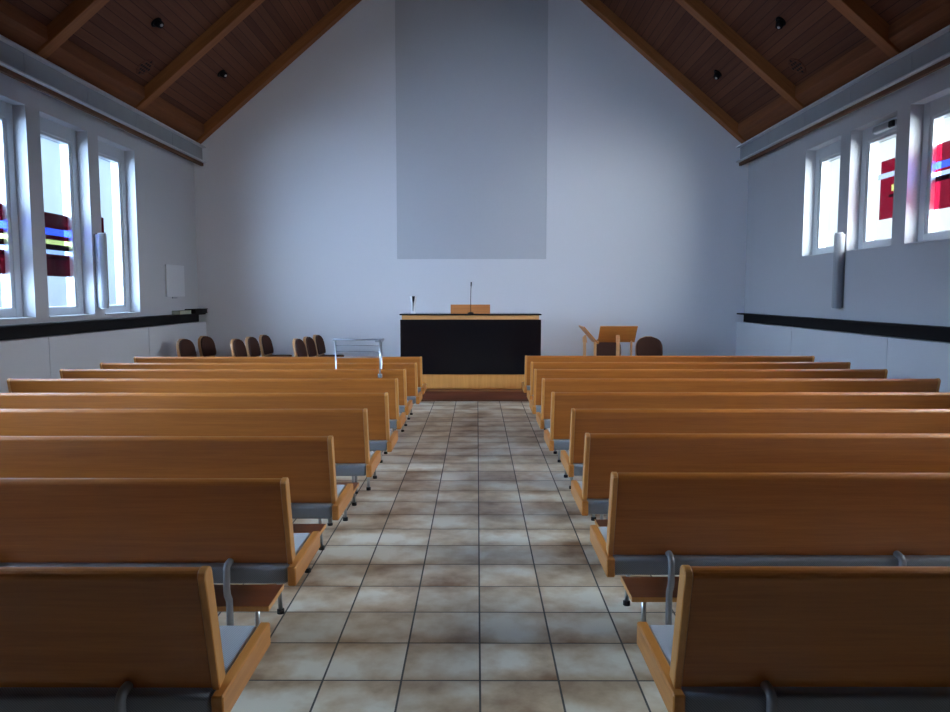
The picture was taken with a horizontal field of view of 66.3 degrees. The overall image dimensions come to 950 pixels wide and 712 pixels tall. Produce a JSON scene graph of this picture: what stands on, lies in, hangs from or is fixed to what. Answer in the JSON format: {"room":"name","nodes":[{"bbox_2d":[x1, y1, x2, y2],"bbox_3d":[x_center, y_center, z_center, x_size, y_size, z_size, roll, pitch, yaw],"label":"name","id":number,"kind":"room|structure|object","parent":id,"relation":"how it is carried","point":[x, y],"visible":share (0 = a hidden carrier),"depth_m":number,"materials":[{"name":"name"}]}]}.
{"room":"house of worship","nodes":[
{"label":"house of worship","id":0,"kind":"room"},
{"bbox_2d":[0,73,197,340],"bbox_3d":[-5.267,-1.118,4.537,0.300,4.750,17.600,0,5,0],"label":"wall","id":1,"kind":"structure","parent":0,"point":[159,183],"depth_m":9.88,"materials":[{"name":"paint"}]},
{"bbox_2d":[0,100,35,319],"bbox_3d":[-5.242,-1.600,7.831,0.283,2.440,1.070,0,5,0],"label":"window","id":2,"kind":"structure","parent":1,"relation":"in","point":[10,271],"depth_m":8.23,"materials":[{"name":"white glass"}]},
{"bbox_2d":[0,337,49,392],"bbox_3d":[-5.043,0.461,7.240,0.135,1.150,2.577,0,5,0],"label":"trim","id":3,"kind":"structure","parent":1,"relation":"attached to","point":[25,358],"depth_m":8.02,"materials":[{"name":"white paint"}]},
{"bbox_2d":[39,116,94,317],"bbox_3d":[-5.238,-1.710,9.142,0.283,2.440,1.070,0,5,0],"label":"window","id":4,"kind":"structure","parent":1,"relation":"in","point":[69,266],"depth_m":9.46,"materials":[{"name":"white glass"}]},
{"bbox_2d":[44,327,148,378],"bbox_3d":[-5.036,0.245,9.816,0.135,1.150,2.577,0,5,0],"label":"trim","id":5,"kind":"structure","parent":1,"relation":"attached to","point":[87,350],"depth_m":9.52,"materials":[{"name":"white paint"}]},
{"bbox_2d":[0,65,202,165],"bbox_3d":[-4.967,-2.731,4.401,0.050,0.057,17.600,0,5,0],"label":"trim","id":6,"kind":"structure","parent":1,"relation":"attached to","point":[3,70],"depth_m":9.27,"materials":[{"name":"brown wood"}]},
{"bbox_2d":[94,233,109,308],"bbox_3d":[-5.024,-1.140,9.783,0.160,1.017,0.108,0,5,0],"label":"speaker","id":7,"kind":"object","parent":1,"relation":"attached to","point":[100,239],"visible":1,"depth_m":9.76},
{"bbox_2d":[105,235,109,306],"bbox_3d":[-4.948,-1.142,9.782,0.003,0.960,0.040,0,5,0],"label":"grille","id":8,"kind":"object","parent":7,"relation":"attached to","point":[106,259],"depth_m":9.78,"materials":[{"name":"metal"}]},
{"bbox_2d":[0,35,205,162],"bbox_3d":[-5.002,-2.902,4.386,0.230,0.290,17.600,0,5,0],"label":"trim","id":9,"kind":"structure","parent":1,"relation":"attached to","point":[14,57],"depth_m":9.25,"materials":[{"name":"paint"}]},
{"bbox_2d":[0,313,205,340],"bbox_3d":[-5.050,-0.045,4.626,0.135,0.027,17.600,0,5,0],"label":"trim","id":10,"kind":"structure","parent":1,"relation":"attached to","point":[158,316],"depth_m":9.32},
{"bbox_2d":[172,310,190,314],"bbox_3d":[-5.024,-0.748,12.460,0.139,0.064,0.490,0,5,0],"label":"book","id":11,"kind":"object","parent":10,"relation":"on","point":[178,312],"visible":0.99,"depth_m":12.33,"materials":[{"name":"paper"}]},
{"bbox_2d":[185,308,207,313],"bbox_3d":[-4.992,-0.805,13.032,0.196,0.082,0.600,0,5,0],"label":"folder","id":12,"kind":"object","parent":10,"relation":"on","point":[198,310],"visible":0.89,"depth_m":12.91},
{"bbox_2d":[98,140,140,314],"bbox_3d":[-5.234,-1.820,10.454,0.283,2.440,1.070,0,5,0],"label":"window","id":13,"kind":"structure","parent":1,"relation":"in","point":[115,156],"depth_m":10.82,"materials":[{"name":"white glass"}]},
{"bbox_2d":[165,264,184,298],"bbox_3d":[-5.083,-1.257,12.322,0.030,0.565,0.730,0,5,0],"label":"hymn board","id":14,"kind":"object","parent":1,"relation":"attached to","point":[174,274],"visible":1,"depth_m":12.26,"materials":[{"name":"white paint"}]},
{"bbox_2d":[148,322,205,356],"bbox_3d":[-5.029,0.038,12.280,0.135,1.150,2.352,0,5,0],"label":"trim","id":15,"kind":"structure","parent":1,"relation":"attached to","point":[163,339],"depth_m":11.89,"materials":[{"name":"white paint"}]},
{"bbox_2d":[134,0,264,111],"bbox_3d":[-2.578,-5.760,10.542,5.009,4.294,0.180,0,5,0],"label":"ceiling beam","id":16,"kind":"structure","parent":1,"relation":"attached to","point":[241,9],"depth_m":10.59,"materials":[{"name":"brown wood"}]},
{"bbox_2d":[0,0,203,140],"bbox_3d":[-4.945,-3.235,4.358,0.205,0.319,17.600,0,5,0],"label":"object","id":17,"kind":"structure","parent":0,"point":[16,25],"depth_m":9.23,"materials":[{"name":"brown wood"}]},
{"bbox_2d":[217,402,678,711],"bbox_3d":[-0.097,1.349,4.730,10.640,0.200,18.200,0,5,0],"label":"floor","id":18,"kind":"structure","parent":0,"point":[469,576],"depth_m":3.96,"materials":[{"name":"tile"}]},
{"bbox_2d":[0,566,270,711],"bbox_3d":[-2.639,1.017,2.427,3.764,0.848,0.576,0,5,0],"label":"pew","id":19,"kind":"object","parent":18,"relation":"on","point":[73,639],"visible":1,"depth_m":2.18,"materials":[{"name":"brown wood"}]},
{"bbox_2d":[0,626,256,711],"bbox_3d":[-2.639,1.045,2.441,3.686,0.079,0.485,0,5,0],"label":"seat cushion","id":20,"kind":"object","parent":19,"relation":"on","point":[235,640],"depth_m":2.20,"materials":[{"name":"grey fabric"}]},
{"bbox_2d":[0,477,319,626],"bbox_3d":[-2.676,0.930,3.463,3.764,0.848,0.576,0,5,0],"label":"pew","id":21,"kind":"object","parent":18,"relation":"on","point":[240,528],"visible":0.77,"depth_m":3.21,"materials":[{"name":"brown wood"}]},
{"bbox_2d":[0,533,310,583],"bbox_3d":[-2.676,0.958,3.477,3.686,0.079,0.485,0,5,0],"label":"seat cushion","id":22,"kind":"object","parent":21,"relation":"on","point":[241,571],"depth_m":3.25,"materials":[{"name":"grey fabric"}]},
{"bbox_2d":[214,584,282,606],"bbox_3d":[-2.676,1.133,3.422,3.484,0.020,0.255,0,5,0],"label":"shelf","id":23,"kind":"object","parent":21,"relation":"attached to","point":[242,595],"depth_m":3.42,"materials":[{"name":"brown wood"}]},
{"bbox_2d":[0,436,352,572],"bbox_3d":[-2.663,0.851,4.405,3.764,0.848,0.576,0,5,0],"label":"pew","id":24,"kind":"object","parent":18,"relation":"on","point":[308,462],"visible":0.33,"depth_m":4.12,"materials":[{"name":"brown wood"}]},
{"bbox_2d":[293,524,324,533],"bbox_3d":[-2.663,1.054,4.363,3.484,0.020,0.255,0,5,0],"label":"shelf","id":25,"kind":"object","parent":24,"relation":"attached to","point":[297,528],"depth_m":4.39,"materials":[{"name":"brown wood"}]},
{"bbox_2d":[291,485,345,518],"bbox_3d":[-2.663,0.879,4.419,3.686,0.079,0.485,0,5,0],"label":"seat cushion","id":26,"kind":"object","parent":24,"relation":"on","point":[301,509],"depth_m":4.18,"materials":[{"name":"grey fabric"}]},
{"bbox_2d":[0,408,380,525],"bbox_3d":[-2.615,0.768,5.391,3.764,0.848,0.576,0,5,0],"label":"pew","id":27,"kind":"object","parent":18,"relation":"on","point":[349,430],"visible":0.4,"depth_m":5.10,"materials":[{"name":"brown wood"}]},
{"bbox_2d":[336,482,358,490],"bbox_3d":[-2.616,0.971,5.350,3.484,0.020,0.255,0,5,0],"label":"shelf","id":28,"kind":"object","parent":27,"relation":"attached to","point":[355,484],"depth_m":5.44,"materials":[{"name":"brown wood"}]},
{"bbox_2d":[335,451,374,475],"bbox_3d":[-2.615,0.796,5.405,3.686,0.079,0.485,0,5,0],"label":"seat cushion","id":29,"kind":"object","parent":27,"relation":"on","point":[343,468],"depth_m":5.16,"materials":[{"name":"grey fabric"}]},
{"bbox_2d":[0,392,397,493],"bbox_3d":[-2.568,0.698,6.223,3.764,0.848,0.576,0,5,0],"label":"pew","id":30,"kind":"object","parent":18,"relation":"on","point":[381,438],"visible":0.35,"depth_m":5.92,"materials":[{"name":"brown wood"}]},
{"bbox_2d":[369,431,392,450],"bbox_3d":[-2.568,0.727,6.237,3.686,0.079,0.485,0,5,0],"label":"seat cushion","id":31,"kind":"object","parent":30,"relation":"on","point":[382,444],"depth_m":5.99,"materials":[{"name":"grey fabric"}]},
{"bbox_2d":[7,378,405,462],"bbox_3d":[-2.595,0.614,7.230,3.764,0.848,0.576,0,5,0],"label":"pew","id":32,"kind":"object","parent":18,"relation":"on","point":[396,419],"visible":0.2,"depth_m":6.93,"materials":[{"name":"brown wood"}]},
{"bbox_2d":[389,413,400,428],"bbox_3d":[-2.595,0.642,7.244,3.686,0.079,0.485,0,5,0],"label":"seat cushion","id":33,"kind":"object","parent":32,"relation":"on","point":[394,421],"depth_m":7.00,"materials":[{"name":"grey fabric"}]},
{"bbox_2d":[59,369,412,431],"bbox_3d":[-2.603,0.539,8.122,3.764,0.848,0.576,0,5,0],"label":"pew","id":34,"kind":"object","parent":18,"relation":"on","point":[405,405],"visible":0.12,"depth_m":7.82,"materials":[{"name":"brown wood"}]},
{"bbox_2d":[333,338,383,377],"bbox_3d":[-1.281,0.180,7.906,0.575,0.725,0.304,0,5,0],"label":"rack","id":35,"kind":"object","parent":34,"relation":"on","point":[379,340],"visible":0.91,"depth_m":8.02,"materials":[{"name":"silver metal"}]},
{"bbox_2d":[399,400,407,413],"bbox_3d":[-2.603,0.567,8.136,3.686,0.079,0.485,0,5,0],"label":"seat cushion","id":36,"kind":"object","parent":34,"relation":"on","point":[403,407],"depth_m":7.89,"materials":[{"name":"grey fabric"}]},
{"bbox_2d":[100,363,421,431],"bbox_3d":[-2.541,0.479,8.839,3.764,0.848,0.576,0,5,0],"label":"pew","id":37,"kind":"object","parent":18,"relation":"on","point":[413,394],"visible":0.23,"depth_m":8.53,"materials":[{"name":"brown wood"}]},
{"bbox_2d":[407,392,418,403],"bbox_3d":[-2.541,0.507,8.853,3.686,0.079,0.485,0,5,0],"label":"seat cushion","id":38,"kind":"object","parent":37,"relation":"on","point":[414,397],"depth_m":8.61,"materials":[{"name":"grey fabric"}]},
{"bbox_2d":[134,356,426,419],"bbox_3d":[-2.546,0.407,9.696,3.764,0.848,0.576,0,5,0],"label":"pew","id":39,"kind":"object","parent":18,"relation":"on","point":[422,387],"visible":0.23,"depth_m":9.39,"materials":[{"name":"brown wood"}]},
{"bbox_2d":[421,389,528,401],"bbox_3d":[-0.076,0.531,12.353,9.760,0.155,2.270,0,5,0],"label":"platform","id":40,"kind":"object","parent":18,"relation":"on","point":[430,395],"depth_m":11.25,"materials":[{"name":"brown wood"}]},
{"bbox_2d":[176,339,196,356],"bbox_3d":[-4.420,0.124,11.537,0.509,0.795,0.450,1,5,8],"label":"upholstered chair","id":41,"kind":"object","parent":40,"relation":"on","point":[184,347],"visible":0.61,"depth_m":11.49,"materials":[{"name":"brown fabric"}]},
{"bbox_2d":[198,336,215,356],"bbox_3d":[-4.377,0.059,12.314,0.509,0.795,0.450,1,5,8],"label":"upholstered chair","id":42,"kind":"object","parent":40,"relation":"on","point":[206,345],"visible":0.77,"depth_m":12.27,"materials":[{"name":"brown fabric"}]},
{"bbox_2d":[230,339,246,356],"bbox_3d":[-3.580,0.125,11.532,0.509,0.795,0.450,0,5,3],"label":"upholstered chair","id":43,"kind":"object","parent":40,"relation":"on","point":[238,349],"visible":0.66,"depth_m":11.46,"materials":[{"name":"brown fabric"}]},
{"bbox_2d":[245,336,260,356],"bbox_3d":[-3.538,0.075,12.130,0.509,0.795,0.450,0,5,3],"label":"upholstered chair","id":44,"kind":"object","parent":40,"relation":"on","point":[252,346],"visible":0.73,"depth_m":12.05,"materials":[{"name":"brown fabric"}]},
{"bbox_2d":[259,335,291,356],"bbox_3d":[-3.486,0.025,12.718,0.509,0.795,0.450,0,5,3],"label":"upholstered chair","id":45,"kind":"object","parent":40,"relation":"on","point":[266,347],"visible":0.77,"depth_m":12.64,"materials":[{"name":"brown fabric"}]},
{"bbox_2d":[292,338,306,356],"bbox_3d":[-2.630,0.118,11.609,0.509,0.795,0.450,0,5,3],"label":"upholstered chair","id":46,"kind":"object","parent":40,"relation":"on","point":[299,348],"visible":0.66,"depth_m":11.52,"materials":[{"name":"brown fabric"}]},
{"bbox_2d":[303,336,316,356],"bbox_3d":[-2.593,0.072,12.157,0.509,0.795,0.450,0,5,3],"label":"upholstered chair","id":47,"kind":"object","parent":40,"relation":"on","point":[311,350],"visible":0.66,"depth_m":12.11,"materials":[{"name":"brown fabric"}]},
{"bbox_2d":[313,335,343,356],"bbox_3d":[-2.561,0.024,12.735,0.509,0.795,0.450,0,5,3],"label":"upholstered chair","id":48,"kind":"object","parent":40,"relation":"on","point":[319,342],"visible":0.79,"depth_m":12.69,"materials":[{"name":"brown fabric"}]},
{"bbox_2d":[399,313,541,388],"bbox_3d":[-0.070,-0.095,11.774,2.225,1.190,0.720,0,5,0],"label":"altar","id":49,"kind":"object","parent":40,"relation":"on","point":[457,350],"visible":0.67,"depth_m":11.43,"materials":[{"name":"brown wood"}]},
{"bbox_2d":[409,296,416,312],"bbox_3d":[-0.995,-0.827,11.722,0.136,0.278,0.128,4,6,39],"label":"flower vase","id":50,"kind":"object","parent":49,"relation":"on","point":[412,298],"visible":0.94,"depth_m":11.69,"materials":[{"name":"white metal"}]},
{"bbox_2d":[451,305,489,312],"bbox_3d":[-0.074,-0.765,11.798,0.636,0.142,0.200,0,5,0],"label":"lectern","id":51,"kind":"object","parent":49,"relation":"on","point":[454,308],"visible":0.74,"depth_m":11.72,"materials":[{"name":"brown wood"}]},
{"bbox_2d":[468,282,473,313],"bbox_3d":[-0.068,-0.924,11.543,0.100,0.501,0.100,0,5,0],"label":"microphone","id":52,"kind":"object","parent":49,"relation":"on","point":[470,312],"visible":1,"depth_m":11.54,"materials":[{"name":"grey metal"}]},
{"bbox_2d":[579,325,598,355],"bbox_3d":[1.756,0.026,11.457,0.420,1.002,0.584,0,5,0],"label":"stand","id":53,"kind":"object","parent":40,"relation":"on","point":[584,338],"visible":0.33,"depth_m":11.41,"materials":[{"name":"brown wood"}]},
{"bbox_2d":[596,339,620,355],"bbox_3d":[2.223,0.081,12.054,0.450,0.795,0.509,0,5,0],"label":"upholstered chair","id":54,"kind":"object","parent":40,"relation":"on","point":[603,348],"visible":0.45,"depth_m":12.17,"materials":[{"name":"brown fabric"}]},
{"bbox_2d":[598,326,637,355],"bbox_3d":[2.246,0.025,11.466,0.584,1.002,0.420,0,5,0],"label":"stand","id":55,"kind":"object","parent":40,"relation":"on","point":[617,334],"visible":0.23,"depth_m":11.42,"materials":[{"name":"brown wood"}]},
{"bbox_2d":[635,336,662,355],"bbox_3d":[2.913,0.084,12.023,0.450,0.795,0.509,0,5,0],"label":"upholstered chair","id":56,"kind":"object","parent":40,"relation":"on","point":[646,345],"visible":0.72,"depth_m":12.15,"materials":[{"name":"brown fabric"}]},
{"bbox_2d":[522,355,814,392],"bbox_3d":[2.554,0.395,9.841,3.812,0.848,0.576,0,5,0],"label":"pew","id":57,"kind":"object","parent":18,"relation":"on","point":[528,359],"visible":0.16,"depth_m":9.53,"materials":[{"name":"brown wood"}]},
{"bbox_2d":[527,362,850,429],"bbox_3d":[2.561,0.470,8.945,3.812,0.848,0.576,0,5,0],"label":"pew","id":58,"kind":"object","parent":18,"relation":"on","point":[534,365],"visible":0.13,"depth_m":8.64,"materials":[{"name":"brown wood"}]},
{"bbox_2d":[529,369,887,429],"bbox_3d":[2.532,0.539,8.118,3.812,0.848,0.576,0,5,0],"label":"pew","id":59,"kind":"object","parent":18,"relation":"on","point":[535,404],"visible":0.07,"depth_m":7.81,"materials":[{"name":"brown wood"}]},
{"bbox_2d":[535,405,540,412],"bbox_3d":[2.532,0.568,8.132,3.756,0.079,0.485,0,5,0],"label":"seat cushion","id":60,"kind":"object","parent":59,"relation":"on","point":[537,407],"depth_m":7.90,"materials":[{"name":"grey fabric"}]},
{"bbox_2d":[536,378,940,462],"bbox_3d":[2.537,0.613,7.236,3.812,0.848,0.576,0,5,0],"label":"pew","id":61,"kind":"object","parent":18,"relation":"on","point":[548,385],"visible":0.18,"depth_m":6.93,"materials":[{"name":"brown wood"}]},
{"bbox_2d":[540,413,549,427],"bbox_3d":[2.537,0.642,7.250,3.756,0.079,0.485,0,5,0],"label":"seat cushion","id":62,"kind":"object","parent":61,"relation":"on","point":[544,421],"depth_m":7.01,"materials":[{"name":"grey fabric"}]},
{"bbox_2d":[544,392,949,488],"bbox_3d":[2.524,0.696,6.254,3.812,0.848,0.576,0,5,0],"label":"pew","id":63,"kind":"object","parent":18,"relation":"on","point":[557,437],"visible":0.3,"depth_m":5.96,"materials":[{"name":"brown wood"}]},
{"bbox_2d":[549,430,569,449],"bbox_3d":[2.524,0.724,6.268,3.756,0.079,0.485,0,5,0],"label":"seat cushion","id":64,"kind":"object","parent":63,"relation":"on","point":[555,443],"depth_m":6.03,"materials":[{"name":"grey fabric"}]},
{"bbox_2d":[561,408,949,520],"bbox_3d":[2.572,0.768,5.387,3.812,0.848,0.576,0,5,0],"label":"pew","id":65,"kind":"object","parent":18,"relation":"on","point":[916,421],"visible":0.23,"depth_m":5.09,"materials":[{"name":"brown wood"}]},
{"bbox_2d":[566,451,582,475],"bbox_3d":[2.572,0.797,5.401,3.756,0.079,0.485,0,5,0],"label":"seat cushion","id":66,"kind":"object","parent":65,"relation":"on","point":[575,467],"depth_m":5.17,"materials":[{"name":"grey fabric"}]},
{"bbox_2d":[571,433,949,526],"bbox_3d":[2.532,0.844,4.480,3.812,0.848,0.576,0,5,0],"label":"pew","id":67,"kind":"object","parent":18,"relation":"on","point":[604,453],"visible":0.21,"depth_m":4.20,"materials":[{"name":"brown wood"}]},
{"bbox_2d":[578,481,608,513],"bbox_3d":[2.532,0.873,4.494,3.756,0.079,0.485,0,5,0],"label":"seat cushion","id":68,"kind":"object","parent":67,"relation":"on","point":[591,504],"depth_m":4.26,"materials":[{"name":"grey fabric"}]},
{"bbox_2d":[596,519,607,526],"bbox_3d":[2.532,1.048,4.439,3.554,0.020,0.255,0,5,0],"label":"shelf","id":69,"kind":"object","parent":67,"relation":"attached to","point":[599,522],"depth_m":4.51,"materials":[{"name":"brown wood"}]},
{"bbox_2d":[590,472,949,624],"bbox_3d":[2.510,0.922,3.554,3.812,0.848,0.576,0,5,0],"label":"pew","id":70,"kind":"object","parent":18,"relation":"on","point":[659,523],"visible":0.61,"depth_m":3.31,"materials":[{"name":"brown wood"}]},
{"bbox_2d":[622,577,678,596],"bbox_3d":[2.509,1.125,3.512,3.554,0.020,0.255,0,5,0],"label":"shelf","id":71,"kind":"object","parent":70,"relation":"attached to","point":[634,586],"depth_m":3.52,"materials":[{"name":"brown wood"}]},
{"bbox_2d":[598,527,949,574],"bbox_3d":[2.510,0.951,3.568,3.756,0.079,0.485,0,5,0],"label":"seat cushion","id":72,"kind":"object","parent":70,"relation":"on","point":[619,563],"depth_m":3.33,"materials":[{"name":"grey fabric"}]},
{"bbox_2d":[637,565,949,711],"bbox_3d":[2.504,1.017,2.423,3.812,0.848,0.576,0,5,0],"label":"pew","id":73,"kind":"object","parent":18,"relation":"on","point":[741,638],"visible":1,"depth_m":2.18,"materials":[{"name":"brown wood"}]},
{"bbox_2d":[649,625,949,711],"bbox_3d":[2.504,1.045,2.437,3.756,0.079,0.485,0,5,0],"label":"seat cushion","id":74,"kind":"object","parent":73,"relation":"on","point":[690,697],"depth_m":2.20,"materials":[{"name":"grey fabric"}]},
{"bbox_2d":[5,0,927,123],"bbox_3d":[-0.097,-5.233,4.177,10.840,4.807,18.200,0,5,0],"label":"ceiling","id":75,"kind":"structure","parent":0,"point":[121,34],"depth_m":10.50,"materials":[{"name":"brown wood"}]},
{"bbox_2d":[34,0,109,58],"bbox_3d":[-2.585,-5.559,8.141,5.009,4.294,0.180,0,5,0],"label":"ceiling beam","id":76,"kind":"structure","parent":75,"relation":"attached to","point":[74,16],"depth_m":8.22,"materials":[{"name":"brown wood"}]},
{"bbox_2d":[136,59,153,74],"bbox_3d":[-4.639,-4.062,10.221,0.232,0.199,0.299,0,5,-5],"label":"ceiling vent","id":77,"kind":"object","parent":75,"relation":"in","point":[147,65],"visible":1,"depth_m":10.21,"materials":[{"name":"brown wood"}]},
{"bbox_2d":[151,18,163,28],"bbox_3d":[-4.176,-4.371,9.548,0.167,0.134,0.145,4,6,39],"label":"ceiling spotlight","id":78,"kind":"object","parent":75,"relation":"attached to","point":[157,22],"visible":1,"depth_m":9.51,"materials":[{"name":"black metal"}]},
{"bbox_2d":[217,70,226,77],"bbox_3d":[-4.128,-4.599,11.858,0.167,0.134,0.145,4,6,39],"label":"ceiling spotlight","id":79,"kind":"object","parent":75,"relation":"attached to","point":[222,73],"visible":1,"depth_m":11.82,"materials":[{"name":"black metal"}]},
{"bbox_2d":[713,70,721,79],"bbox_3d":[3.973,-4.605,11.905,0.128,0.155,0.152,2,5,19],"label":"ceiling spotlight","id":80,"kind":"object","parent":75,"relation":"attached to","point":[717,74],"visible":1,"depth_m":11.86,"materials":[{"name":"black metal"}]},
{"bbox_2d":[775,17,785,28],"bbox_3d":[4.012,-4.369,9.545,0.128,0.155,0.152,2,5,19],"label":"ceiling spotlight","id":81,"kind":"object","parent":75,"relation":"attached to","point":[780,22],"visible":1,"depth_m":9.50,"materials":[{"name":"black metal"}]},
{"bbox_2d":[788,58,805,73],"bbox_3d":[4.490,-4.044,10.140,0.232,0.199,0.299,0,5,-5],"label":"ceiling vent","id":82,"kind":"object","parent":75,"relation":"in","point":[794,64],"visible":1,"depth_m":10.13,"materials":[{"name":"brown wood"}]},
{"bbox_2d":[827,0,901,57],"bbox_3d":[2.412,-5.558,8.127,5.009,4.294,0.180,0,5,0],"label":"ceiling beam","id":83,"kind":"structure","parent":75,"relation":"attached to","point":[857,12],"depth_m":8.20,"materials":[{"name":"brown wood"}]},
{"bbox_2d":[194,0,748,356],"bbox_3d":[-0.073,-3.888,13.272,10.640,9.209,0.300,0,5,0],"label":"wall","id":84,"kind":"structure","parent":0,"point":[296,191],"depth_m":13.23,"materials":[{"name":"paint"}]},
{"bbox_2d":[196,0,361,143],"bbox_3d":[-2.572,-5.955,12.864,5.009,4.294,0.180,0,5,0],"label":"ceiling beam","id":85,"kind":"structure","parent":84,"relation":"attached to","point":[341,9],"depth_m":12.87,"materials":[{"name":"brown wood"}]},
{"bbox_2d":[395,0,547,258],"bbox_3d":[-0.061,-4.292,13.081,2.720,5.054,0.011,0,5,0],"label":"wall panel","id":86,"kind":"object","parent":84,"relation":"attached to","point":[472,75],"visible":1,"depth_m":13.09,"materials":[{"name":"grey paint"}]},
{"bbox_2d":[581,0,746,143],"bbox_3d":[2.425,-5.954,12.851,5.009,4.294,0.180,0,5,0],"label":"trim","id":87,"kind":"structure","parent":84,"relation":"attached to","point":[600,9],"depth_m":12.85,"materials":[{"name":"brown wood"}]},
{"bbox_2d":[738,0,949,139],"bbox_3d":[4.750,-3.233,4.332,0.205,0.319,17.600,0,5,0],"label":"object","id":88,"kind":"structure","parent":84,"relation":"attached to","point":[932,16],"depth_m":9.03,"materials":[{"name":"brown wood"}]},
{"bbox_2d":[744,65,949,328],"bbox_3d":[5.073,-1.116,4.508,0.300,4.750,17.600,0,5,0],"label":"wall","id":89,"kind":"structure","parent":0,"point":[899,282],"depth_m":9.62,"materials":[{"name":"paint"}]},
{"bbox_2d":[675,0,804,110],"bbox_3d":[2.419,-5.759,10.529,5.009,4.294,0.180,0,5,0],"label":"ceiling beam","id":90,"kind":"structure","parent":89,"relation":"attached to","point":[697,9],"depth_m":10.57,"materials":[{"name":"brown wood"}]},
{"bbox_2d":[736,322,791,355],"bbox_3d":[4.876,0.041,12.253,0.135,1.150,2.352,0,5,0],"label":"trim","id":91,"kind":"structure","parent":89,"relation":"attached to","point":[752,339],"depth_m":12.16,"materials":[{"name":"white paint"}]},
{"bbox_2d":[802,140,840,256],"bbox_3d":[5.072,-2.239,10.390,0.283,1.595,1.070,0,5,0],"label":"window","id":92,"kind":"structure","parent":89,"relation":"in","point":[829,153],"depth_m":10.75,"materials":[{"name":"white glass"}]},
{"bbox_2d":[831,232,845,308],"bbox_3d":[4.866,-1.136,9.726,0.145,1.017,0.108,0,5,0],"label":"speaker","id":93,"kind":"object","parent":89,"relation":"attached to","point":[839,237],"visible":1,"depth_m":9.70},
{"bbox_2d":[831,235,835,306],"bbox_3d":[4.797,-1.137,9.726,0.003,0.960,0.040,0,5,0],"label":"grille","id":94,"kind":"object","parent":93,"relation":"attached to","point":[833,304],"depth_m":9.72,"materials":[{"name":"metal"}]},
{"bbox_2d":[791,327,890,368],"bbox_3d":[4.869,0.247,9.789,0.135,1.150,2.577,0,5,0],"label":"trim","id":95,"kind":"structure","parent":89,"relation":"attached to","point":[863,351],"depth_m":9.52,"materials":[{"name":"white paint"}]},
{"bbox_2d":[736,25,949,162],"bbox_3d":[4.808,-2.900,4.360,0.230,0.290,17.600,0,5,0],"label":"steel beam","id":96,"kind":"structure","parent":89,"relation":"attached to","point":[935,48],"depth_m":9.01,"materials":[{"name":"metal"}]},
{"bbox_2d":[737,313,949,341],"bbox_3d":[4.913,0.038,4.586,0.020,0.133,17.560,0,5,0],"label":"trim","id":97,"kind":"structure","parent":89,"relation":"attached to","point":[883,330],"depth_m":9.24,"materials":[{"name":"black"}]},
{"bbox_2d":[739,57,949,165],"bbox_3d":[4.773,-2.729,4.374,0.050,0.057,17.600,0,5,0],"label":"trim","id":98,"kind":"structure","parent":89,"relation":"attached to","point":[945,62],"depth_m":9.01,"materials":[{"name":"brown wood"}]},
{"bbox_2d":[846,116,896,251],"bbox_3d":[5.069,-2.129,9.079,0.283,1.595,1.070,0,5,0],"label":"window","id":99,"kind":"structure","parent":89,"relation":"in","point":[886,130],"depth_m":9.40,"materials":[{"name":"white glass"}]},
{"bbox_2d":[887,337,949,391],"bbox_3d":[4.862,0.464,7.213,0.135,1.150,2.577,0,5,0],"label":"trim","id":100,"kind":"structure","parent":89,"relation":"attached to","point":[907,358],"depth_m":7.86,"materials":[{"name":"white paint"}]},
{"bbox_2d":[904,94,949,244],"bbox_3d":[5.065,-2.019,7.768,0.283,1.595,1.070,0,5,0],"label":"window","id":101,"kind":"structure","parent":89,"relation":"in","point":[934,186],"depth_m":8.12,"materials":[{"name":"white glass"}]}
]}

